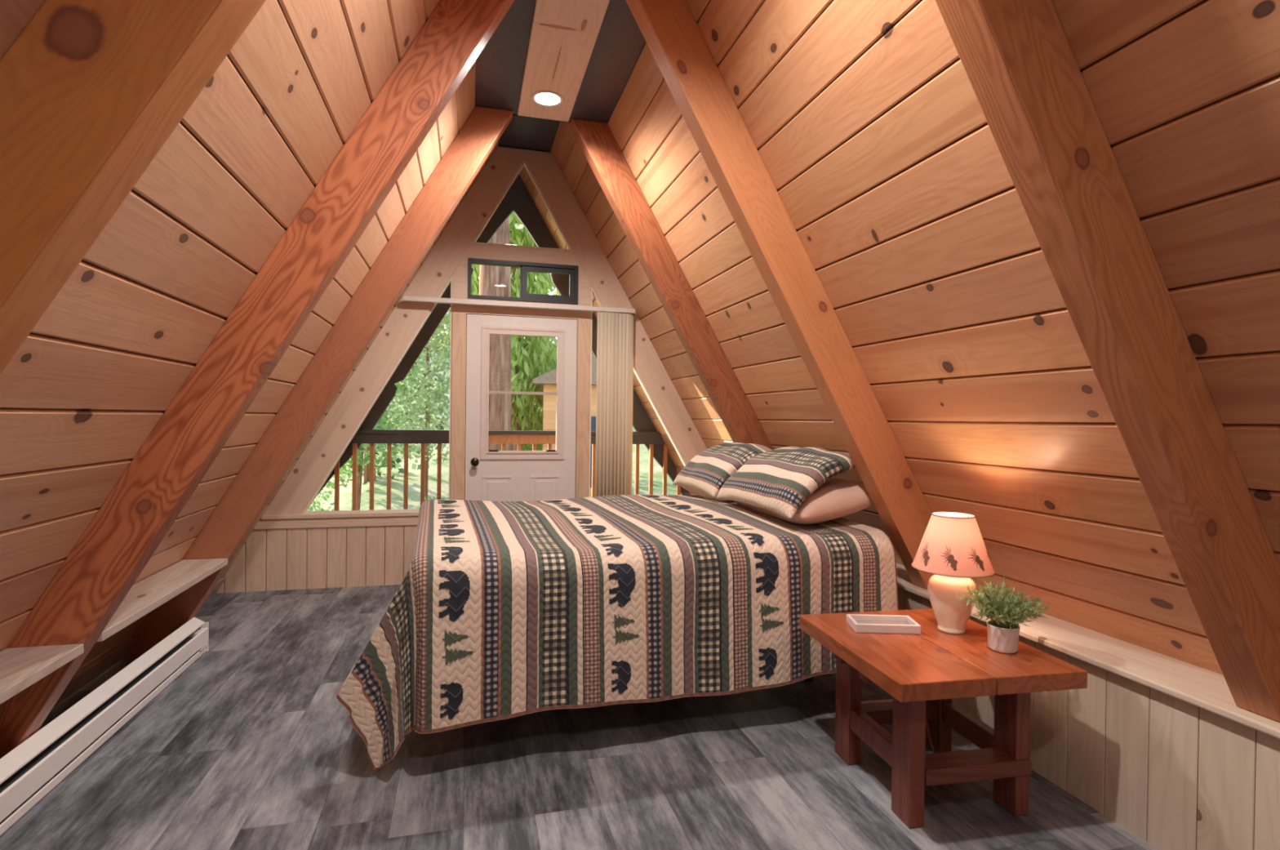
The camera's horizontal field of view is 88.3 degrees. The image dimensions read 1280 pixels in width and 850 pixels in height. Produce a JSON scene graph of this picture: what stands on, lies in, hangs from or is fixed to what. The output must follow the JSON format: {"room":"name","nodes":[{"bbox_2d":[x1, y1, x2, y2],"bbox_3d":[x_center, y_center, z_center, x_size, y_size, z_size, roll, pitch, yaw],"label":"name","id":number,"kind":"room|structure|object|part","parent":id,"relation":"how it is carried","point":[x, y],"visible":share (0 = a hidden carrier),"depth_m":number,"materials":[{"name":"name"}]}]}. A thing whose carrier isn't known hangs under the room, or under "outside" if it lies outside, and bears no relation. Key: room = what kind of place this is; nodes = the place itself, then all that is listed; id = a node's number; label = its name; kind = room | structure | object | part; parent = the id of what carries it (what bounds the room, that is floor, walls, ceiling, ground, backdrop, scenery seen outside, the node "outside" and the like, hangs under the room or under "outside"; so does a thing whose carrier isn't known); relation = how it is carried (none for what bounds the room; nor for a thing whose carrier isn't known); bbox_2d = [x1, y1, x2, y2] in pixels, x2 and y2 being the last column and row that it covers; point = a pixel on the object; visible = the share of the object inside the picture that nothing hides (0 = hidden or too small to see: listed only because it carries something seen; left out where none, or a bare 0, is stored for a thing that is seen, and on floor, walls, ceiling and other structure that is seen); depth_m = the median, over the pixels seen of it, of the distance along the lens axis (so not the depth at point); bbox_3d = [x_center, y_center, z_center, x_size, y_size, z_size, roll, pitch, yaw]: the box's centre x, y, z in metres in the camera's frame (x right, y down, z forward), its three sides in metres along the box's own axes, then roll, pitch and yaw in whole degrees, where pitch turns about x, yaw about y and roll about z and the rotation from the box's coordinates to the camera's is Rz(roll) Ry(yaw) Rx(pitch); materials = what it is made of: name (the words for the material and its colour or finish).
{"room":"cabin loft bedroom","nodes":[
{"label":"cabin loft bedroom","id":0,"kind":"room"},
{"bbox_2d":[0,0,498,675],"bbox_3d":[-1.387,-0.692,2.450,2.318,4.009,8.860,1,1,-15],"label":"wall","id":1,"kind":"structure","parent":0,"point":[82,393],"depth_m":2.02,"materials":[{"name":"brown wood"}]},
{"bbox_2d":[0,643,84,703],"bbox_3d":[-1.919,0.797,1.662,0.246,0.035,1.326,1,1,-15],"label":"wall shelf","id":2,"kind":"object","parent":1,"relation":"attached to","point":[20,668],"visible":1,"depth_m":2.15,"materials":[{"name":"brown wood"}]},
{"bbox_2d":[0,0,266,374],"bbox_3d":[-1.107,-0.300,1.113,2.098,3.266,0.112,1,1,-15],"label":"rafter","id":3,"kind":"object","parent":1,"relation":"attached to","point":[91,91],"visible":1,"depth_m":1.11,"materials":[{"name":"brown wood"}]},
{"bbox_2d":[53,577,226,707],"bbox_3d":[-2.643,1.236,2.954,0.088,0.117,4.180,1,1,-15],"label":"baseboard","id":4,"kind":"structure","parent":1,"relation":"attached to","point":[82,678],"depth_m":3.31,"materials":[{"name":"brown wood"}]},
{"bbox_2d":[96,558,227,641],"bbox_3d":[-2.285,0.779,3.063,0.246,0.035,1.330,1,1,-15],"label":"wall shelf","id":5,"kind":"object","parent":1,"relation":"attached to","point":[152,592],"visible":0.71,"depth_m":3.08,"materials":[{"name":"brown wood"}]},
{"bbox_2d":[0,0,515,758],"bbox_3d":[-1.473,-0.318,2.511,2.098,3.266,0.112,1,1,-15],"label":"rafter","id":6,"kind":"object","parent":1,"relation":"attached to","point":[114,548],"visible":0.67,"depth_m":2.46,"materials":[{"name":"brown wood"}]},
{"bbox_2d":[121,106,513,659],"bbox_3d":[-1.839,-0.336,3.914,2.098,3.266,0.112,1,1,-15],"label":"rafter","id":7,"kind":"object","parent":1,"relation":"attached to","point":[240,507],"visible":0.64,"depth_m":3.87,"materials":[{"name":"brown wood"}]},
{"bbox_2d":[262,146,524,515],"bbox_3d":[-1.937,-0.808,5.324,1.950,3.017,0.080,1,1,-15],"label":"trim","id":8,"kind":"structure","parent":1,"relation":"attached to","point":[323,449],"depth_m":5.28,"materials":[{"name":"brown wood"}]},
{"bbox_2d":[315,182,513,497],"bbox_3d":[-2.364,-0.879,6.643,2.113,3.690,0.050,1,1,-15],"label":"bargeboard","id":9,"kind":"object","parent":1,"relation":"attached to","point":[505,207],"visible":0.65,"depth_m":6.65,"materials":[{"name":"grey paint"}]},
{"bbox_2d":[216,524,417,593],"bbox_3d":[-1.326,1.040,5.518,4.073,0.500,0.100,1,1,-15],"label":"wall","id":10,"kind":"structure","parent":0,"point":[311,557],"depth_m":5.16,"materials":[{"name":"brown wood"}]},
{"bbox_2d":[253,511,418,528],"bbox_3d":[-2.268,0.749,5.272,1.442,0.106,0.152,1,1,-15],"label":"trim","id":11,"kind":"structure","parent":10,"relation":"attached to","point":[380,518],"depth_m":5.17,"materials":[{"name":"brown wood"}]},
{"bbox_2d":[302,275,452,514],"bbox_3d":[-2.088,-0.269,5.289,1.108,1.935,0.053,1,1,-15],"label":"window","id":12,"kind":"structure","parent":10,"relation":"in","point":[450,281],"depth_m":5.30,"materials":[{"name":"beige wood"}]},
{"bbox_2d":[450,312,466,499],"bbox_3d":[-1.510,0.185,5.472,0.113,2.206,0.134,1,1,-15],"label":"trim","id":13,"kind":"structure","parent":10,"relation":"attached to","point":[459,319],"depth_m":5.40,"materials":[{"name":"brown wood"}]},
{"bbox_2d":[403,295,635,496],"bbox_3d":[-0.979,0.112,5.492,1.892,2.246,0.094,1,1,-15],"label":"vertical blind","id":14,"kind":"object","parent":10,"relation":"attached to","point":[615,331],"visible":0.67,"depth_m":5.64,"materials":[{"name":"beige fabric"}]},
{"bbox_2d":[464,313,577,501],"bbox_3d":[-0.999,0.190,5.570,0.928,2.208,0.183,1,1,-15],"label":"door","id":15,"kind":"structure","parent":10,"relation":"in","point":[491,475],"depth_m":5.54,"materials":[{"name":"white paint"}]},
{"bbox_3d":[-1.357,0.305,5.422,0.068,0.068,0.075,1,1,-15],"label":"knob","id":16,"kind":"part","parent":15,"relation":"part of","materials":[{"name":"brown metal"}]},
{"bbox_3d":[-0.984,-0.265,5.559,0.693,1.107,0.044,1,1,-15],"label":"lite frame","id":17,"kind":"part","parent":15,"relation":"part of","materials":[{"name":"paint"}]},
{"bbox_3d":[-0.986,-0.270,5.566,0.565,0.022,0.038,1,1,-15],"label":"sash rail","id":18,"kind":"part","parent":15,"relation":"part of","materials":[{"name":"paint"}]},
{"bbox_2d":[575,319,591,497],"bbox_3d":[-0.507,0.196,5.734,0.114,2.206,0.134,1,1,-15],"label":"trim","id":19,"kind":"structure","parent":10,"relation":"attached to","point":[584,326],"depth_m":5.67,"materials":[{"name":"brown wood"}]},
{"bbox_2d":[452,243,591,319],"bbox_3d":[-0.990,-1.202,5.588,1.150,0.578,0.117,1,1,-15],"label":"trim","id":20,"kind":"structure","parent":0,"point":[460,277],"depth_m":5.52,"materials":[{"name":"brown wood"}]},
{"bbox_2d":[472,160,572,250],"bbox_3d":[-0.979,-1.857,5.559,0.837,0.731,0.053,1,1,-15],"label":"window","id":21,"kind":"structure","parent":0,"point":[524,163],"depth_m":5.55,"materials":[{"name":"beige wood"}]},
{"bbox_2d":[467,257,578,304],"bbox_3d":[-0.982,-1.202,5.570,0.914,0.328,0.096,1,1,-15],"label":"window","id":22,"kind":"structure","parent":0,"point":[525,267],"depth_m":5.55,"materials":[{"name":"black metal"}]},
{"bbox_3d":[-0.779,-1.200,5.608,0.446,0.272,0.035,1,1,-15],"label":"sliding sash","id":23,"kind":"part","parent":22,"relation":"part of","materials":[{"name":"black metal"}]},
{"bbox_2d":[475,0,646,152],"bbox_3d":[-0.054,-2.110,2.031,0.880,0.360,7.410,1,1,-15],"label":"ceiling","id":24,"kind":"structure","parent":0,"point":[620,43],"depth_m":3.65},
{"bbox_2d":[517,0,609,121],"bbox_3d":[0.136,-1.907,1.306,0.319,0.026,5.905,1,1,-15],"label":"ridge beam","id":25,"kind":"structure","parent":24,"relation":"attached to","point":[564,33],"depth_m":3.39,"materials":[{"name":"brown wood"}]},
{"bbox_2d":[531,90,563,106],"bbox_3d":[-0.547,-1.923,3.894,0.190,0.009,0.190,1,1,-15],"label":"ceiling light","id":26,"kind":"object","parent":25,"relation":"attached to","point":[546,98],"visible":1,"depth_m":3.89,"materials":[{"name":"white"}]},
{"bbox_2d":[534,93,559,105],"bbox_3d":[-0.546,-1.926,3.894,0.149,0.003,0.149,1,1,-15],"label":"diffuser","id":27,"kind":"object","parent":26,"relation":"attached to","point":[544,99],"depth_m":3.90,"materials":[{"name":"white plastic"}]},
{"bbox_2d":[0,584,1159,849],"bbox_3d":[-0.337,1.366,2.023,4.400,0.060,7.450,1,1,-15],"label":"floor","id":28,"kind":"structure","parent":0,"point":[253,745],"depth_m":2.48,"materials":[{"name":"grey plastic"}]},
{"bbox_2d":[0,617,208,835],"bbox_3d":[-2.038,1.213,1.987,0.082,0.203,3.645,1,1,-15],"label":"baseboard heater","id":29,"kind":"object","parent":28,"relation":"on","point":[34,767],"visible":1,"depth_m":2.61,"materials":[{"name":"white metal"}]},
{"bbox_2d":[803,676,813,681],"bbox_3d":[-0.109,0.935,3.703,2.080,0.774,1.800,1,1,-17],"label":"bed","id":30,"kind":"object","parent":28,"relation":"on","point":[811,678],"visible":0.02,"depth_m":3.44,"materials":[{"name":"black"}]},
{"bbox_2d":[335,494,898,770],"bbox_3d":[-0.236,0.878,3.658,2.430,0.840,1.992,1,1,-17],"label":"quilt","id":31,"kind":"object","parent":30,"relation":"on","point":[500,610],"visible":0.95,"depth_m":2.75,"materials":[{"name":"multicoloured fabric"}]},
{"bbox_2d":[680,485,733,501],"bbox_3d":[0.603,0.383,4.401,0.450,0.227,0.800,1,1,-17],"label":"pillow","id":32,"kind":"object","parent":31,"relation":"on","point":[699,492],"visible":0.13,"depth_m":4.40,"materials":[{"name":"beige fabric"}]},
{"bbox_2d":[672,441,772,498],"bbox_3d":[0.559,0.279,4.401,0.472,0.325,0.800,1,1,-15],"label":"pillow sham","id":33,"kind":"object","parent":32,"relation":"on","point":[708,470],"visible":0.85,"depth_m":4.20,"materials":[{"name":"multicoloured fabric"}]},
{"bbox_2d":[733,476,873,524],"bbox_3d":[0.893,0.394,3.624,0.489,0.232,0.841,1,1,-17],"label":"pillow","id":34,"kind":"object","parent":31,"relation":"on","point":[835,498],"visible":0.46,"depth_m":3.28,"materials":[{"name":"beige fabric"}]},
{"bbox_2d":[715,445,855,519],"bbox_3d":[0.806,0.285,3.609,0.480,0.332,0.860,1,1,-18],"label":"pillow sham","id":35,"kind":"object","parent":34,"relation":"on","point":[779,481],"visible":0.98,"depth_m":3.41,"materials":[{"name":"multicoloured fabric"}]},
{"bbox_2d":[799,608,1087,828],"bbox_3d":[1.078,1.080,2.494,0.686,0.539,0.744,1,1,-11],"label":"side table","id":36,"kind":"object","parent":28,"relation":"on","point":[923,672],"visible":0.95,"depth_m":2.29,"materials":[{"name":"brown wood"}]},
{"bbox_3d":[0.841,1.104,2.662,0.056,0.481,0.110,1,1,-11],"label":"leg","id":37,"kind":"part","parent":36,"relation":"part of","materials":[{"name":"brown wood"}]},
{"bbox_3d":[0.880,1.163,2.462,0.044,0.080,0.300,1,1,-11],"label":"rail","id":38,"kind":"part","parent":36,"relation":"part of","materials":[{"name":"brown wood"}]},
{"bbox_2d":[846,613,920,633],"bbox_3d":[0.966,0.791,2.624,0.250,0.032,0.136,1,1,2],"label":"tray","id":39,"kind":"object","parent":36,"relation":"on","point":[860,623],"visible":1,"depth_m":2.60,"materials":[{"name":"white wood"}]},
{"bbox_3d":[0.920,1.109,2.260,0.056,0.481,0.110,1,1,-11],"label":"leg","id":40,"kind":"part","parent":36,"relation":"part of","materials":[{"name":"brown wood"}]},
{"bbox_3d":[1.239,1.108,2.740,0.056,0.481,0.110,1,1,-11],"label":"leg","id":41,"kind":"part","parent":36,"relation":"part of","materials":[{"name":"brown wood"}]},
{"bbox_2d":[911,511,995,634],"bbox_3d":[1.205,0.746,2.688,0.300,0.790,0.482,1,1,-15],"label":"table lamp","id":42,"kind":"object","parent":36,"relation":"on","point":[952,548],"visible":0.98,"depth_m":2.52,"materials":[{"name":"beige ceramic"}]},
{"bbox_3d":[1.232,0.460,2.597,0.294,0.210,0.294,1,1,-15],"label":"lamp shade","id":43,"kind":"part","parent":42,"relation":"part of","materials":[{"name":"fabric"}]},
{"bbox_3d":[1.230,0.565,2.598,0.300,0.005,0.300,1,1,-15],"label":"shade trim","id":44,"kind":"part","parent":42,"relation":"part of","materials":[{"name":"fabric"}]},
{"bbox_3d":[1.233,0.354,2.596,0.158,0.005,0.158,1,1,-15],"label":"shade trim","id":45,"kind":"part","parent":42,"relation":"part of","materials":[{"name":"beige fabric"}]},
{"bbox_3d":[1.277,1.167,2.539,0.044,0.080,0.300,1,1,-11],"label":"rail","id":46,"kind":"part","parent":36,"relation":"part of","materials":[{"name":"brown wood"}]},
{"bbox_2d":[955,575,1048,653],"bbox_3d":[1.313,0.682,2.390,0.300,0.264,0.268,1,1,-15],"label":"potted plant","id":47,"kind":"object","parent":36,"relation":"on","point":[1003,611],"visible":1,"depth_m":2.36,"materials":[{"name":"green plant"}]},
{"bbox_3d":[1.314,0.768,2.388,0.106,0.092,0.106,1,1,-15],"label":"pot","id":48,"kind":"part","parent":47,"relation":"part of","materials":[{"name":"white ceramic"}]},
{"bbox_3d":[1.317,1.113,2.338,0.056,0.481,0.110,1,1,-11],"label":"leg","id":49,"kind":"part","parent":36,"relation":"part of","materials":[{"name":"brown wood"}]},
{"bbox_2d":[588,285,686,497],"bbox_3d":[0.092,-0.239,5.860,1.100,1.921,0.053,1,1,-15],"label":"window","id":50,"kind":"structure","parent":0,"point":[593,292],"depth_m":5.80,"materials":[{"name":"beige wood"}]},
{"bbox_2d":[519,0,1279,674],"bbox_3d":[0.740,-0.919,3.003,2.032,3.509,8.860,1,1,-15],"label":"wall","id":51,"kind":"structure","parent":0,"point":[868,123],"depth_m":2.31,"materials":[{"name":"brown wood"}]},
{"bbox_2d":[513,173,689,494],"bbox_3d":[-0.322,-0.858,7.177,2.113,3.690,0.050,1,1,-15],"label":"bargeboard","id":52,"kind":"object","parent":51,"relation":"attached to","point":[525,208],"visible":0.32,"depth_m":6.99,"materials":[{"name":"grey paint"}]},
{"bbox_2d":[524,149,706,463],"bbox_3d":[-0.050,-0.788,5.817,1.950,3.017,0.080,1,1,-15],"label":"trim","id":53,"kind":"structure","parent":51,"relation":"attached to","point":[543,166],"depth_m":5.71,"materials":[{"name":"brown wood"}]},
{"bbox_2d":[569,118,773,449],"bbox_3d":[0.400,-0.583,4.496,1.789,2.726,0.112,1,1,-15],"label":"rafter","id":54,"kind":"object","parent":51,"relation":"attached to","point":[597,141],"visible":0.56,"depth_m":4.39,"materials":[{"name":"brown wood"}]},
{"bbox_2d":[625,0,934,589],"bbox_3d":[0.766,-0.565,3.093,1.789,2.726,0.112,1,1,-15],"label":"rafter","id":55,"kind":"object","parent":51,"relation":"attached to","point":[669,28],"visible":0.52,"depth_m":3.02,"materials":[{"name":"brown wood"}]},
{"bbox_2d":[935,0,1279,721],"bbox_3d":[1.132,-0.547,1.694,1.789,2.726,0.112,1,1,-15],"label":"rafter","id":56,"kind":"object","parent":51,"relation":"attached to","point":[1017,58],"visible":1,"depth_m":1.69,"materials":[{"name":"brown wood"}]},
{"bbox_2d":[897,586,1279,849],"bbox_3d":[1.625,1.099,2.460,0.090,0.517,7.310,1,1,-15],"label":"wall","id":57,"kind":"structure","parent":0,"point":[1175,773],"depth_m":2.13,"materials":[{"name":"brown wood"}]},
{"bbox_2d":[896,563,1279,738],"bbox_3d":[1.700,0.830,2.476,0.302,0.025,7.310,1,1,-15],"label":"wall ledge","id":58,"kind":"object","parent":57,"relation":"on","point":[1206,689],"depth_m":2.27,"materials":[{"name":"brown wood"}]},
{"bbox_3d":[-1.167,1.334,6.385,4.500,0.040,1.410,1,1,-15],"label":"deck","id":59,"kind":"object","parent":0,"visible":0},
{"bbox_2d":[334,429,691,511],"bbox_3d":[-1.291,0.683,6.886,4.200,1.248,0.140,1,1,-15],"label":"deck railing","id":60,"kind":"object","parent":59,"relation":"on","point":[371,437],"visible":0.23,"depth_m":6.64,"materials":[{"name":"brown wood"}]},
{"bbox_3d":[-1.312,0.079,6.873,3.660,0.040,0.140,1,1,-15],"label":"rail","id":61,"kind":"part","parent":60,"relation":"part of","materials":[{"name":"brown wood"}]},
{"label":"outside","id":62,"kind":"structure","parent":0,"visible":0},
{"bbox_2d":[307,340,681,511],"bbox_3d":[-3.005,-0.964,23.390,50.000,7.360,32.000,1,1,-15],"label":"ground","id":63,"kind":"structure","parent":62,"point":[414,475],"depth_m":18.47,"materials":[{"name":"green plant"}]},
{"bbox_2d":[306,485,334,511],"bbox_3d":[-4.734,1.737,9.077,1.347,1.981,1.081,1,1,19],"label":"bush","id":64,"kind":"object","parent":63,"relation":"on","point":[310,508],"visible":0.02,"depth_m":9.05,"materials":[{"name":"green plant"}]},
{"bbox_2d":[321,364,422,510],"bbox_3d":[-5.405,0.163,11.872,2.947,4.962,2.396,1,1,38],"label":"tree","id":65,"kind":"object","parent":63,"relation":"on","point":[382,425],"visible":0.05,"depth_m":11.82,"materials":[{"name":"green plant"}]},
{"bbox_2d":[345,342,449,484],"bbox_3d":[-7.505,-3.423,18.438,5.356,10.001,4.550,1,1,7],"label":"tree","id":66,"kind":"object","parent":63,"relation":"on","point":[366,473],"visible":0.02,"depth_m":18.28,"materials":[{"name":"green plant"}]},
{"bbox_2d":[379,276,479,500],"bbox_3d":[-4.607,-0.584,14.506,2.609,5.820,2.611,1,1,-21],"label":"tree","id":67,"kind":"object","parent":63,"relation":"on","point":[424,393],"visible":0.33,"depth_m":14.17,"materials":[{"name":"green plant"}]},
{"bbox_2d":[416,495,448,508],"bbox_3d":[-3.386,1.946,11.011,1.346,1.567,0.863,1,1,-21],"label":"bush","id":68,"kind":"object","parent":63,"relation":"on","point":[444,497],"visible":0.02,"depth_m":11.08,"materials":[{"name":"green plant"}]},
{"bbox_2d":[431,272,556,450],"bbox_3d":[-3.517,-4.104,20.269,3.935,10.999,5.086,1,1,44],"label":"tree","id":69,"kind":"object","parent":63,"relation":"on","point":[537,273],"visible":0.02,"depth_m":19.95,"materials":[{"name":"green plant"}]},
{"bbox_2d":[430,266,559,359],"bbox_3d":[-3.886,-2.905,15.563,4.336,10.112,4.179,1,1,-2],"label":"tree","id":70,"kind":"object","parent":63,"relation":"on","point":[556,292],"visible":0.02,"depth_m":16.12,"materials":[{"name":"green plant"}]},
{"bbox_2d":[479,217,524,450],"bbox_3d":[-2.310,-3.171,11.088,3.158,11.673,3.095,1,1,-9],"label":"tree","id":71,"kind":"object","parent":63,"relation":"on","point":[495,281],"visible":0.02,"depth_m":10.66,"materials":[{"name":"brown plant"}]},
{"bbox_3d":[-2.274,-5.954,11.062,3.158,6.109,3.095,1,1,-9],"label":"crown","id":72,"kind":"part","parent":71,"relation":"part of","materials":[{"name":"green plant"}]},
{"bbox_2d":[466,211,556,450],"bbox_3d":[-2.490,-1.666,13.878,3.015,8.092,2.739,1,1,-19],"label":"tree","id":73,"kind":"object","parent":63,"relation":"on","point":[532,358],"visible":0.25,"depth_m":13.35,"materials":[{"name":"green plant"}]},
{"bbox_2d":[533,355,596,497],"bbox_3d":[-1.123,0.523,13.564,2.100,3.800,1.600,1,1,-7],"label":"wooden cabin","id":74,"kind":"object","parent":63,"relation":"on","point":[548,380],"visible":0.13,"depth_m":12.88,"materials":[{"name":"brown wood"}]},
{"bbox_2d":[590,416,595,487],"bbox_3d":[-1.102,0.529,12.948,0.600,1.400,0.030,1,1,-7],"label":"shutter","id":75,"kind":"object","parent":74,"relation":"hanging from","point":[593,418],"depth_m":12.95,"materials":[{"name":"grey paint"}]}
]}

